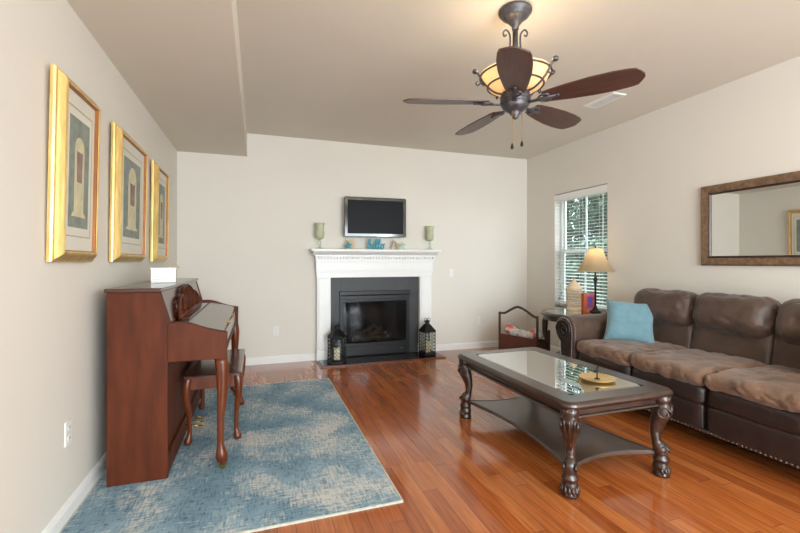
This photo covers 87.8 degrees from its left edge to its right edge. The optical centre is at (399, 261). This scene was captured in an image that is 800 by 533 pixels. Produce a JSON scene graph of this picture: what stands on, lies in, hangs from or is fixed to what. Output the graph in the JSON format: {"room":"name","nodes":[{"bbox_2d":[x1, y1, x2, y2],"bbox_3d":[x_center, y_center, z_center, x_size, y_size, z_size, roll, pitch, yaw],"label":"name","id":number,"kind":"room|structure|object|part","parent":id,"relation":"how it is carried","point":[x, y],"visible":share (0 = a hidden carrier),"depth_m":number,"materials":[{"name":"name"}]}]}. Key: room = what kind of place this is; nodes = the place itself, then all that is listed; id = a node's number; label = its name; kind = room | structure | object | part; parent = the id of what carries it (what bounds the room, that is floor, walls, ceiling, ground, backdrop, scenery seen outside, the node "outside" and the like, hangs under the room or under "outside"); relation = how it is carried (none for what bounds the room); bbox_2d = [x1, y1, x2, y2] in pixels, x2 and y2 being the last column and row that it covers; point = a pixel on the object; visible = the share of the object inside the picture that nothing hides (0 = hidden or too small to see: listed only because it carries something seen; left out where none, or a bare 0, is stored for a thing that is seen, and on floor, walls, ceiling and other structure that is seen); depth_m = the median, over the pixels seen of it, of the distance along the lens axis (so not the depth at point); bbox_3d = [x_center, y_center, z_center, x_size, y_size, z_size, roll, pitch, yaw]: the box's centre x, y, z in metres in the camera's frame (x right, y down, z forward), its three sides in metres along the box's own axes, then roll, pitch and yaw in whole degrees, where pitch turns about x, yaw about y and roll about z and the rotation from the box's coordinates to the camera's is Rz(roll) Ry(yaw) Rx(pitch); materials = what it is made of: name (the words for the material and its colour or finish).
{"room":"living room","nodes":[
{"label":"living room","id":0,"kind":"room"},
{"bbox_2d":[0,0,176,532],"bbox_3d":[-1.310,-0.145,0.942,0.150,2.740,8.130,0,0,-19],"label":"wall","id":1,"kind":"structure","parent":0,"point":[53,314],"depth_m":1.77,"materials":[{"name":"paint"}]},
{"bbox_2d":[64,418,71,447],"bbox_3d":[-1.583,0.818,1.988,0.010,0.116,0.072,0,0,-19],"label":"wall outlet","id":2,"kind":"object","parent":1,"relation":"attached to","point":[68,425],"visible":1,"depth_m":1.98,"materials":[{"name":"white plastic"}]},
{"bbox_2d":[46,64,100,261],"bbox_3d":[-1.550,-0.420,2.004,0.052,0.848,0.475,1,0,-19],"label":"framed print","id":3,"kind":"object","parent":1,"relation":"attached to","point":[74,118],"visible":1,"depth_m":1.92,"materials":[{"name":"gold metal"}]},
{"bbox_2d":[41,452,105,532],"bbox_3d":[-1.231,1.181,0.969,0.016,0.088,7.830,0,0,-19],"label":"baseboard","id":4,"kind":"structure","parent":1,"relation":"attached to","point":[63,515],"depth_m":2.04,"materials":[{"name":"white paint"}]},
{"bbox_2d":[109,121,147,261],"bbox_3d":[-1.842,-0.423,2.853,0.052,0.853,0.690,1,0,-19],"label":"framed print","id":5,"kind":"object","parent":1,"relation":"attached to","point":[129,161],"visible":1,"depth_m":2.74,"materials":[{"name":"gold metal"}]},
{"bbox_2d":[150,160,168,261],"bbox_3d":[-2.140,-0.423,3.723,0.052,0.853,0.510,1,0,-19],"label":"framed print","id":6,"kind":"object","parent":1,"relation":"attached to","point":[159,217],"visible":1,"depth_m":3.64,"materials":[{"name":"gold metal"}]},
{"bbox_2d":[67,0,246,155],"bbox_3d":[-0.889,-1.377,1.086,0.740,0.276,7.830,0,0,-19],"label":"ceiling","id":7,"kind":"structure","parent":0,"point":[181,59],"depth_m":2.56,"materials":[{"name":"paint"}]},
{"bbox_2d":[177,133,526,357],"bbox_3d":[-0.334,-0.145,5.492,4.636,2.740,0.150,0,0,-19],"label":"wall","id":8,"kind":"structure","parent":0,"point":[246,228],"depth_m":5.19,"materials":[{"name":"paint"}]},
{"bbox_2d":[273,326,278,335],"bbox_3d":[-1.493,0.838,5.012,0.072,0.116,0.010,0,0,-19],"label":"wall outlet","id":9,"kind":"object","parent":8,"relation":"attached to","point":[275,328],"visible":1,"depth_m":5.01,"materials":[{"name":"white plastic"}]},
{"bbox_2d":[245,340,497,365],"bbox_3d":[-0.307,1.181,5.413,4.604,0.088,0.016,0,0,-19],"label":"baseboard","id":10,"kind":"structure","parent":8,"relation":"attached to","point":[482,344],"depth_m":5.12,"materials":[{"name":"white wood"}]},
{"bbox_2d":[344,196,405,237],"bbox_3d":[-0.321,-0.560,5.324,0.800,0.500,0.136,0,0,-16],"label":"television","id":11,"kind":"object","parent":8,"relation":"attached to","point":[363,216],"visible":1,"depth_m":5.26,"materials":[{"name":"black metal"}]},
{"bbox_2d":[449,269,452,276],"bbox_3d":[0.710,0.159,5.760,0.072,0.116,0.016,0,0,-19],"label":"light switch","id":12,"kind":"object","parent":8,"relation":"attached to","point":[450,270],"visible":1,"depth_m":5.76,"materials":[{"name":"white plastic"}]},
{"bbox_2d":[476,317,479,324],"bbox_3d":[1.108,0.844,5.900,0.072,0.116,0.010,0,0,-19],"label":"wall outlet","id":13,"kind":"object","parent":8,"relation":"attached to","point":[477,318],"visible":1,"depth_m":5.90,"materials":[{"name":"white plastic"}]},
{"bbox_2d":[211,347,799,532],"bbox_3d":[0.898,1.275,1.881,4.936,0.100,8.480,0,0,-19],"label":"floor","id":14,"kind":"structure","parent":0,"point":[451,473],"depth_m":2.38,"materials":[{"name":"brown wood"}]},
{"bbox_2d":[59,378,402,532],"bbox_3d":[-1.092,1.218,2.977,1.547,0.012,2.352,0,0,-19],"label":"area rug","id":15,"kind":"object","parent":14,"relation":"on","point":[300,455],"visible":0.71,"depth_m":2.34,"materials":[{"name":"blue carpet"}]},
{"bbox_2d":[104,278,238,486],"bbox_3d":[-1.527,0.680,3.018,0.620,1.066,1.484,0,0,-19],"label":"upright piano","id":16,"kind":"object","parent":15,"relation":"on","point":[155,332],"visible":0.91,"depth_m":2.31,"materials":[{"name":"brown wood"}]},
{"bbox_3d":[-1.437,0.692,2.296,0.305,1.043,0.035,0,0,-19],"label":"panel","id":17,"kind":"part","parent":16,"relation":"part of","materials":[{"name":"brown wood"}]},
{"bbox_3d":[-1.690,0.159,2.963,0.277,0.023,1.484,0,0,-19],"label":"lid","id":18,"kind":"part","parent":16,"relation":"part of","materials":[{"name":"brown wood"}]},
{"bbox_2d":[150,263,178,282],"bbox_3d":[-1.643,0.080,2.907,0.178,0.133,0.108,0,0,-31],"label":"box","id":19,"kind":"object","parent":16,"relation":"on","point":[158,274],"visible":1,"depth_m":2.86,"materials":[{"name":"white paper"}]},
{"bbox_3d":[-1.651,0.048,2.902,0.158,0.012,0.108,0,0,-31],"label":"lid","id":20,"kind":"part","parent":19,"relation":"part of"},
{"bbox_3d":[-1.555,0.263,3.009,0.062,0.184,1.388,0,0,-19],"label":"panel","id":21,"kind":"part","parent":16,"relation":"part of","materials":[{"name":"brown wood"}]},
{"bbox_3d":[-1.565,0.830,3.006,0.020,0.530,1.388,0,0,-19],"label":"panel","id":22,"kind":"part","parent":16,"relation":"part of","materials":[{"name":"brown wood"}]},
{"bbox_3d":[-1.561,1.154,3.007,0.048,0.118,1.388,0,0,-19],"label":"rail","id":23,"kind":"part","parent":16,"relation":"part of","materials":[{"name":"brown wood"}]},
{"bbox_2d":[176,302,210,321],"bbox_3d":[-1.495,0.370,3.030,0.092,0.020,1.366,0,0,-19],"label":"music stand","id":24,"kind":"object","parent":16,"relation":"attached to","point":[196,311],"depth_m":2.85,"materials":[{"name":"brown wood"}]},
{"bbox_3d":[-1.161,0.453,2.394,0.310,0.224,0.049,0,0,-19],"label":"key arm","id":25,"kind":"part","parent":16,"relation":"part of","materials":[{"name":"brown wood"}]},
{"bbox_3d":[-1.897,0.692,3.645,0.305,1.043,0.035,0,0,-19],"label":"panel","id":26,"kind":"part","parent":16,"relation":"part of","materials":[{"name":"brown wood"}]},
{"bbox_3d":[-1.619,0.453,3.737,0.310,0.224,0.049,0,0,-19],"label":"key arm","id":27,"kind":"part","parent":16,"relation":"part of","materials":[{"name":"brown wood"}]},
{"bbox_3d":[-1.046,0.870,2.443,0.081,0.621,0.075,0,0,-19],"label":"leg","id":28,"kind":"part","parent":16,"relation":"part of","materials":[{"name":"brown wood"}]},
{"bbox_3d":[-1.498,0.870,3.768,0.081,0.621,0.075,0,0,-19],"label":"leg","id":29,"kind":"part","parent":16,"relation":"part of","materials":[{"name":"brown wood"}]},
{"bbox_2d":[182,349,245,445],"bbox_3d":[-1.371,0.981,3.135,0.374,0.467,0.800,0,0,-19],"label":"piano bench","id":30,"kind":"object","parent":15,"relation":"on","point":[201,374],"visible":0.92,"depth_m":2.82,"materials":[{"name":"brown wood"}]},
{"bbox_3d":[-1.402,0.986,2.745,0.054,0.457,0.065,0,0,27],"label":"leg","id":31,"kind":"part","parent":30,"relation":"part of","materials":[{"name":"brown wood"}]},
{"bbox_3d":[-1.634,0.986,3.425,0.065,0.457,0.054,0,0,25],"label":"leg","id":32,"kind":"part","parent":30,"relation":"part of","materials":[{"name":"brown wood"}]},
{"bbox_3d":[-1.371,0.757,3.135,0.360,0.020,0.800,0,0,-19],"label":"seat","id":33,"kind":"part","parent":30,"relation":"part of","materials":[{"name":"brown wood"}]},
{"bbox_3d":[-1.109,0.986,2.845,0.065,0.457,0.054,0,0,25],"label":"leg","id":34,"kind":"part","parent":30,"relation":"part of","materials":[{"name":"brown wood"}]},
{"bbox_3d":[-1.341,0.986,3.526,0.054,0.457,0.065,0,0,27],"label":"leg","id":35,"kind":"part","parent":30,"relation":"part of","materials":[{"name":"brown wood"}]},
{"bbox_2d":[309,249,440,361],"bbox_3d":[-0.356,0.536,5.508,1.690,1.378,0.625,0,0,-19],"label":"fireplace","id":36,"kind":"object","parent":14,"relation":"on","point":[380,299],"visible":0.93,"depth_m":5.40,"materials":[{"name":"wood"}]},
{"bbox_2d":[315,223,324,244],"bbox_3d":[-0.981,-0.311,5.086,0.130,0.316,0.130,0,0,-19],"label":"candle holder","id":37,"kind":"object","parent":36,"relation":"on","point":[319,233],"visible":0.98,"depth_m":5.04,"materials":[{"name":"green glass"}]},
{"bbox_2d":[347,240,353,248],"bbox_3d":[-0.620,-0.210,5.220,0.090,0.115,0.024,0,0,-19],"label":"wood block","id":38,"kind":"object","parent":36,"relation":"on","point":[349,241],"visible":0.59,"depth_m":5.21,"materials":[{"name":"beige wood"}]},
{"bbox_3d":[-0.287,-0.045,5.291,1.560,0.028,0.040,0,0,-19],"label":"dentil molding","id":39,"kind":"part","parent":36,"relation":"part of","materials":[{"name":"white wood"}]},
{"bbox_2d":[309,249,440,251],"bbox_3d":[-0.289,-0.139,5.314,1.690,0.028,0.215,0,0,-19],"label":"mantel shelf","id":40,"kind":"object","parent":36,"relation":"attached to","point":[313,250],"depth_m":5.18,"materials":[{"name":"white wood"}]},
{"bbox_2d":[344,343,405,355],"bbox_3d":[-0.317,1.136,5.373,0.837,0.118,0.015,0,0,-19],"label":"grille","id":41,"kind":"object","parent":36,"relation":"attached to","point":[361,349],"depth_m":5.36,"materials":[{"name":"black metal"}]},
{"bbox_2d":[339,290,410,299],"bbox_3d":[-0.312,0.427,5.362,0.943,0.105,0.040,0,0,-19],"label":"hood","id":42,"kind":"object","parent":36,"relation":"attached to","point":[343,294],"depth_m":5.35,"materials":[{"name":"black metal"}]},
{"bbox_2d":[367,239,384,248],"bbox_3d":[-0.306,-0.224,5.301,0.238,0.136,0.017,0,0,-19],"label":"word sign","id":43,"kind":"object","parent":36,"relation":"on","point":[377,241],"visible":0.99,"depth_m":5.29,"materials":[{"name":"teal paint"}]},
{"bbox_2d":[390,240,398,248],"bbox_3d":[-0.071,-0.213,5.407,0.120,0.120,0.030,0,0,-19],"label":"ornament","id":44,"kind":"object","parent":36,"relation":"on","point":[394,241],"visible":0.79,"depth_m":5.39,"materials":[{"name":"beige wood"}]},
{"bbox_2d":[425,226,433,240],"bbox_3d":[0.396,-0.311,5.556,0.130,0.316,0.130,0,0,-19],"label":"candle holder","id":45,"kind":"object","parent":36,"relation":"on","point":[429,236],"visible":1,"depth_m":5.51,"materials":[{"name":"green glass"}]},
{"bbox_2d":[317,351,445,367],"bbox_3d":[-0.232,1.216,5.223,1.580,0.018,0.425,0,0,-19],"label":"hearth slab","id":46,"kind":"object","parent":14,"relation":"on","point":[405,356],"visible":0.84,"depth_m":5.18,"materials":[{"name":"stone"}]},
{"bbox_2d":[327,322,346,363],"bbox_3d":[-0.755,0.966,4.983,0.204,0.482,0.235,0,0,-39],"label":"candle lantern","id":47,"kind":"object","parent":46,"relation":"on","point":[336,334],"visible":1,"depth_m":4.94,"materials":[{"name":"black metal"}]},
{"bbox_2d":[334,347,339,359],"bbox_3d":[-0.755,1.099,4.983,0.068,0.148,0.068,0,0,-19],"label":"pillar candle","id":48,"kind":"object","parent":47,"relation":"on","point":[335,356],"depth_m":4.96,"materials":[{"name":"beige wax"}]},
{"bbox_2d":[418,318,435,356],"bbox_3d":[0.353,0.968,5.388,0.166,0.479,0.166,0,0,-27],"label":"candle lantern","id":49,"kind":"object","parent":46,"relation":"on","point":[427,328],"visible":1,"depth_m":5.35,"materials":[{"name":"black metal"}]},
{"bbox_2d":[426,341,429,352],"bbox_3d":[0.353,1.099,5.388,0.067,0.148,0.067,0,0,-19],"label":"pillar candle","id":50,"kind":"object","parent":49,"relation":"on","point":[427,342],"depth_m":5.36,"materials":[{"name":"beige wax"}]},
{"bbox_2d":[498,306,549,349],"bbox_3d":[1.497,0.877,5.041,0.244,0.696,0.576,0,0,-36],"label":"wooden bin","id":51,"kind":"object","parent":14,"relation":"on","point":[505,341],"visible":0.62,"depth_m":4.97,"materials":[{"name":"brown wood"}]},
{"bbox_3d":[1.246,0.925,5.202,0.022,0.600,0.022,0,0,-36],"label":"post","id":52,"kind":"part","parent":51,"relation":"part of","materials":[{"name":"brown wood"}]},
{"bbox_3d":[1.408,1.010,4.977,0.016,0.230,0.532,0,0,-36],"label":"panel","id":53,"kind":"part","parent":51,"relation":"part of","materials":[{"name":"brown wood"}]},
{"bbox_3d":[1.409,0.595,4.975,0.024,0.132,0.558,0,0,-36],"label":"arched rail","id":54,"kind":"part","parent":51,"relation":"part of","materials":[{"name":"brown wood"}]},
{"bbox_2d":[505,324,543,339],"bbox_3d":[1.488,0.856,5.035,0.142,0.149,0.536,0,0,-36],"label":"folded blanket","id":55,"kind":"object","parent":51,"relation":"in","point":[510,329],"visible":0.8,"depth_m":4.97,"materials":[{"name":"fabric"}]},
{"bbox_3d":[1.569,0.925,4.752,0.022,0.600,0.022,0,0,-36],"label":"post","id":56,"kind":"part","parent":51,"relation":"part of","materials":[{"name":"brown wood"}]},
{"bbox_3d":[1.658,1.025,4.816,0.198,0.200,0.014,0,0,-36],"label":"panel","id":57,"kind":"part","parent":51,"relation":"part of","materials":[{"name":"brown wood"}]},
{"bbox_2d":[457,347,672,498],"bbox_3d":[1.008,0.976,2.835,0.782,0.504,1.296,0,0,-19],"label":"coffee table","id":58,"kind":"object","parent":14,"relation":"on","point":[552,402],"visible":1,"depth_m":2.49,"materials":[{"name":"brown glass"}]},
{"bbox_3d":[0.515,0.991,3.280,0.116,0.475,0.102,0,0,31],"label":"leg","id":59,"kind":"part","parent":58,"relation":"part of","materials":[{"name":"brown wood"}]},
{"bbox_3d":[1.008,0.728,2.835,0.530,0.007,1.040,0,0,-19],"label":"glass","id":60,"kind":"part","parent":58,"relation":"part of","materials":[{"name":"clear glass"}]},
{"bbox_2d":[469,396,654,466],"bbox_3d":[1.008,1.101,2.835,0.628,0.025,1.144,0,0,-19],"label":"shelf","id":61,"kind":"object","parent":58,"relation":"attached to","point":[536,421],"depth_m":2.65,"materials":[{"name":"brown wood"}]},
{"bbox_3d":[0.890,0.991,2.181,0.102,0.475,0.116,0,0,21],"label":"leg","id":62,"kind":"part","parent":58,"relation":"part of","materials":[{"name":"brown wood"}]},
{"bbox_2d":[579,366,615,382],"bbox_3d":[1.207,0.681,2.546,0.210,0.085,0.210,0,0,-19],"label":"dish","id":63,"kind":"object","parent":58,"relation":"on","point":[596,377],"visible":1,"depth_m":2.55,"materials":[{"name":"gold metal"}]},
{"bbox_3d":[1.207,0.716,2.546,0.210,0.017,0.210,0,0,-19],"label":"dish","id":64,"kind":"part","parent":63,"relation":"part of","materials":[{"name":"gold metal"}]},
{"bbox_3d":[1.501,0.991,2.389,0.116,0.475,0.102,0,0,31],"label":"leg","id":65,"kind":"part","parent":58,"relation":"part of","materials":[{"name":"brown wood"}]},
{"bbox_2d":[540,308,606,353],"bbox_3d":[1.968,0.900,4.650,0.764,0.670,0.764,0,0,-19],"label":"end table","id":66,"kind":"object","parent":14,"relation":"on","point":[553,315],"visible":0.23,"depth_m":4.70,"materials":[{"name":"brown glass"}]},
{"bbox_3d":[1.672,0.914,4.759,0.092,0.641,0.070,0,0,24],"label":"leg","id":67,"kind":"part","parent":66,"relation":"part of","materials":[{"name":"brown wood"}]},
{"bbox_2d":[566,278,581,310],"bbox_3d":[2.030,0.371,4.856,0.172,0.387,0.172,0,0,-19],"label":"lantern","id":68,"kind":"object","parent":66,"relation":"on","point":[574,286],"visible":0.94,"depth_m":4.80,"materials":[{"name":"beige ceramic"}]},
{"bbox_3d":[1.968,0.569,4.650,0.638,0.008,0.638,0,0,-19],"label":"glass","id":69,"kind":"part","parent":66,"relation":"part of","materials":[{"name":"clear glass"}]},
{"bbox_2d":[581,293,593,310],"bbox_3d":[2.144,0.463,4.748,0.125,0.205,0.056,0,0,-7],"label":"book","id":70,"kind":"object","parent":66,"relation":"on","point":[587,299],"visible":0.92,"depth_m":4.72,"materials":[{"name":"orange paper"}]},
{"bbox_2d":[577,245,614,312],"bbox_3d":[2.182,0.190,4.644,0.395,0.750,0.395,0,0,-19],"label":"table lamp","id":71,"kind":"object","parent":66,"relation":"on","point":[595,260],"visible":1,"depth_m":4.56,"materials":[{"name":"beige fabric"}]},
{"bbox_3d":[2.182,-0.018,4.644,0.390,0.255,0.390,0,0,-19],"label":"lamp shade","id":72,"kind":"part","parent":71,"relation":"part of","materials":[{"name":"fabric"}]},
{"bbox_2d":[555,288,799,468],"bbox_3d":[2.329,0.732,3.133,1.008,0.985,2.324,0,0,-19],"label":"sofa","id":73,"kind":"object","parent":14,"relation":"on","point":[730,363],"visible":0.91,"depth_m":2.94,"materials":[{"name":"leather"}]},
{"bbox_3d":[1.565,0.809,3.958,0.020,0.551,0.215,0,0,-19],"label":"arm","id":74,"kind":"part","parent":73,"relation":"part of","materials":[{"name":"leather"}]},
{"bbox_3d":[2.010,0.808,4.109,0.940,0.585,0.269,0,0,-19],"label":"arm","id":75,"kind":"part","parent":73,"relation":"part of","materials":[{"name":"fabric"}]},
{"bbox_3d":[2.052,0.879,3.646,0.758,0.159,0.581,0,0,-19],"label":"seat","id":76,"kind":"part","parent":73,"relation":"part of","materials":[{"name":"leather"}]},
{"bbox_2d":[603,299,653,342],"bbox_3d":[2.091,0.553,3.795,0.434,0.389,0.242,0,0,27],"label":"throw pillow","id":77,"kind":"object","parent":73,"relation":"on","point":[625,321],"visible":0.91,"depth_m":3.74,"materials":[{"name":"blue fabric"}]},
{"bbox_2d":[576,338,686,366],"bbox_3d":[2.008,0.767,3.632,0.725,0.151,0.594,0,0,-19],"label":"seat cushion","id":78,"kind":"object","parent":73,"relation":"on","point":[607,352],"depth_m":3.52,"materials":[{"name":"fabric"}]},
{"bbox_2d":[633,288,699,326],"bbox_3d":[2.392,0.413,3.747,0.303,0.337,0.596,0,0,-19],"label":"cushion","id":79,"kind":"object","parent":73,"relation":"on","point":[669,308],"depth_m":3.60,"materials":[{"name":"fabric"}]},
{"bbox_3d":[2.237,0.879,3.102,0.759,0.162,0.580,0,0,-19],"label":"seat","id":80,"kind":"part","parent":73,"relation":"part of","materials":[{"name":"leather"}]},
{"bbox_2d":[653,323,693,348],"bbox_3d":[2.394,0.640,3.762,0.197,0.319,0.581,0,0,-19],"label":"lumbar cushion","id":81,"kind":"object","parent":73,"relation":"on","point":[680,334],"depth_m":3.58,"materials":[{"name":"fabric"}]},
{"bbox_3d":[1.923,1.025,2.994,0.079,0.178,0.545,0,0,-19],"label":"panel","id":82,"kind":"part","parent":73,"relation":"part of","materials":[{"name":"leather"}]},
{"bbox_2d":[629,349,764,387],"bbox_3d":[2.192,0.767,3.088,0.722,0.154,0.594,0,0,-19],"label":"seat cushion","id":83,"kind":"object","parent":73,"relation":"on","point":[682,368],"depth_m":3.00,"materials":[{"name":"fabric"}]},
{"bbox_3d":[1.891,1.107,2.976,0.006,0.015,2.263,0,0,-19],"label":"nailhead trim","id":84,"kind":"part","parent":73,"relation":"part of","materials":[{"name":"silver metal"}]},
{"bbox_2d":[691,326,774,364],"bbox_3d":[2.582,0.641,3.219,0.197,0.316,0.586,0,0,-19],"label":"lumbar cushion","id":85,"kind":"object","parent":73,"relation":"on","point":[760,346],"depth_m":3.12,"materials":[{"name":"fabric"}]},
{"bbox_2d":[691,293,780,339],"bbox_3d":[2.578,0.414,3.207,0.304,0.330,0.589,0,0,-19],"label":"cushion","id":86,"kind":"object","parent":73,"relation":"on","point":[725,316],"depth_m":3.11,"materials":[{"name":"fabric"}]},
{"bbox_2d":[706,364,799,413],"bbox_3d":[2.380,0.770,2.542,0.725,0.156,0.599,0,0,-19],"label":"seat cushion","id":87,"kind":"object","parent":73,"relation":"on","point":[764,388],"depth_m":2.51,"materials":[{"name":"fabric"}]},
{"bbox_3d":[2.424,0.880,2.557,0.759,0.162,0.581,0,0,-19],"label":"seat","id":88,"kind":"part","parent":73,"relation":"part of","materials":[{"name":"leather"}]},
{"bbox_3d":[2.109,1.025,2.451,0.079,0.178,0.544,0,0,-19],"label":"panel","id":89,"kind":"part","parent":73,"relation":"part of","materials":[{"name":"leather"}]},
{"bbox_2d":[771,334,799,368],"bbox_3d":[2.765,0.640,2.676,0.198,0.320,0.580,0,0,-19],"label":"lumbar cushion","id":90,"kind":"object","parent":73,"relation":"on","point":[784,351],"depth_m":2.84,"materials":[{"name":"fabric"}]},
{"bbox_2d":[775,297,799,344],"bbox_3d":[2.760,0.409,2.659,0.311,0.339,0.597,0,0,-19],"label":"cushion","id":91,"kind":"object","parent":73,"relation":"on","point":[787,312],"depth_m":2.79,"materials":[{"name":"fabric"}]},
{"bbox_2d":[236,0,799,158],"bbox_3d":[0.955,-1.565,1.716,4.936,0.100,8.130,0,0,-19],"label":"ceiling","id":92,"kind":"structure","parent":0,"point":[328,70],"depth_m":3.07,"materials":[{"name":"paint"}]},
{"bbox_2d":[403,0,645,148],"bbox_3d":[0.673,-1.091,2.558,1.321,0.847,1.265,0,0,-19],"label":"ceiling fan","id":93,"kind":"object","parent":92,"relation":"hanging from","point":[515,76],"visible":1,"depth_m":2.41,"materials":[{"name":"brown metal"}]},
{"bbox_3d":[0.273,-0.956,2.487,0.511,0.008,0.176,0,12,-2],"label":"blade","id":94,"kind":"part","parent":93,"relation":"part of","materials":[{"name":"brown wood"}]},
{"bbox_3d":[0.548,-0.956,2.898,0.176,0.008,0.511,-13,4,-20],"label":"blade","id":95,"kind":"part","parent":93,"relation":"part of","materials":[{"name":"brown wood"}]},
{"bbox_3d":[0.644,-1.305,2.503,0.057,0.186,0.011,0,0,0],"label":"scroll arm","id":96,"kind":"part","parent":93,"relation":"part of","materials":[{"name":"grey metal"}]},
{"bbox_3d":[0.579,-0.956,2.099,0.176,0.008,0.511,12,3,15],"label":"blade","id":97,"kind":"part","parent":93,"relation":"part of","materials":[{"name":"brown wood"}]},
{"bbox_3d":[0.693,-1.072,2.503,0.410,0.118,0.410,0,0,-19],"label":"lamp shade","id":98,"kind":"part","parent":93,"relation":"part of","materials":[{"name":"beige glass"}]},
{"bbox_3d":[0.743,-1.305,2.503,0.057,0.186,0.011,0,0,0],"label":"scroll arm","id":99,"kind":"part","parent":93,"relation":"part of","materials":[{"name":"grey metal"}]},
{"bbox_3d":[1.024,-0.956,2.763,0.511,0.008,0.176,0,-12,-38],"label":"blade","id":100,"kind":"part","parent":93,"relation":"part of","materials":[{"name":"brown wood"}]},
{"bbox_3d":[0.879,-1.150,2.354,0.036,0.028,0.036,0,0,-19],"label":"cage knob","id":101,"kind":"part","parent":93,"relation":"part of","materials":[{"name":"grey metal"}]},
{"bbox_3d":[1.043,-0.956,2.269,0.511,0.008,0.176,0,-12,34],"label":"blade","id":102,"kind":"part","parent":93,"relation":"part of","materials":[{"name":"brown wood"}]},
{"bbox_2d":[584,92,626,108],"bbox_3d":[1.920,-1.510,3.910,0.160,0.010,0.360,0,0,-19],"label":"ceiling vent","id":103,"kind":"object","parent":92,"relation":"in","point":[608,98],"visible":1,"depth_m":3.89,"materials":[{"name":"white plastic"}]},
{"bbox_2d":[527,56,799,347],"bbox_3d":[3.220,-0.145,2.489,0.150,2.740,8.130,0,0,-19],"label":"wall","id":104,"kind":"structure","parent":0,"point":[654,166],"depth_m":4.01,"materials":[{"name":"paint"}]},
{"bbox_2d":[550,345,560,352],"bbox_3d":[3.141,1.181,2.462,0.016,0.088,7.830,0,0,-19],"label":"baseboard","id":105,"kind":"structure","parent":104,"relation":"attached to","point":[554,349],"depth_m":5.58,"materials":[{"name":"white paint"}]},
{"bbox_2d":[554,192,606,311],"bbox_3d":[2.285,-0.135,5.192,0.152,1.520,0.890,0,0,-19],"label":"window","id":106,"kind":"structure","parent":104,"relation":"in","point":[563,231],"depth_m":5.56,"materials":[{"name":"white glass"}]},
{"bbox_2d":[555,184,606,309],"bbox_3d":[2.255,-0.164,5.181,0.066,1.447,0.882,0,0,-19],"label":"window blind","id":107,"kind":"object","parent":106,"relation":"attached to","point":[602,188],"visible":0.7,"depth_m":5.17,"materials":[{"name":"white plastic"}]},
{"bbox_3d":[2.258,-0.135,5.182,0.054,1.380,0.002,0,0,-19],"label":"ladder cord","id":108,"kind":"part","parent":107,"relation":"part of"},
{"bbox_3d":[2.258,0.550,5.182,0.048,0.020,0.874,0,0,-19],"label":"rail","id":109,"kind":"part","parent":107,"relation":"part of","materials":[{"name":"white plastic"}]},
{"bbox_3d":[2.318,0.205,5.203,0.018,0.720,0.810,0,0,-19],"label":"sash","id":110,"kind":"part","parent":106,"relation":"part of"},
{"bbox_3d":[2.335,-0.485,5.209,0.018,0.740,0.810,0,0,-19],"label":"sash","id":111,"kind":"part","parent":106,"relation":"part of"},
{"bbox_2d":[701,171,799,265],"bbox_3d":[2.900,-0.315,3.135,0.034,0.700,1.250,0,0,-19],"label":"wall mirror","id":112,"kind":"object","parent":104,"relation":"attached to","point":[755,221],"visible":1,"depth_m":3.34,"materials":[{"name":"brown metal"}]},
{"label":"outside","id":113,"kind":"structure","parent":0,"visible":0},
{"bbox_3d":[15.261,1.775,23.702,35.800,0.100,55.000,0,0,-19],"label":"ground","id":114,"kind":"structure","parent":113,"visible":0},
{"bbox_2d":[567,199,590,248],"bbox_3d":[6.338,-1.087,15.483,3.852,5.644,3.868,0,0,-19],"label":"tree","id":115,"kind":"object","parent":114,"relation":"on","point":[575,199],"visible":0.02,"depth_m":15.54,"materials":[{"name":"green plant"}]},
{"bbox_2d":[566,193,606,287],"bbox_3d":[4.412,-0.234,9.971,2.439,3.948,2.486,0,0,-19],"label":"tree","id":116,"kind":"object","parent":114,"relation":"on","point":[571,205],"visible":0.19,"depth_m":9.26,"materials":[{"name":"green plant"}]},
{"bbox_2d":[566,233,606,304],"bbox_3d":[3.680,0.614,7.481,1.575,2.272,1.613,0,0,-19],"label":"shrub","id":117,"kind":"object","parent":114,"relation":"on","point":[599,240],"visible":0.09,"depth_m":7.31,"materials":[{"name":"green plant"}]}
]}

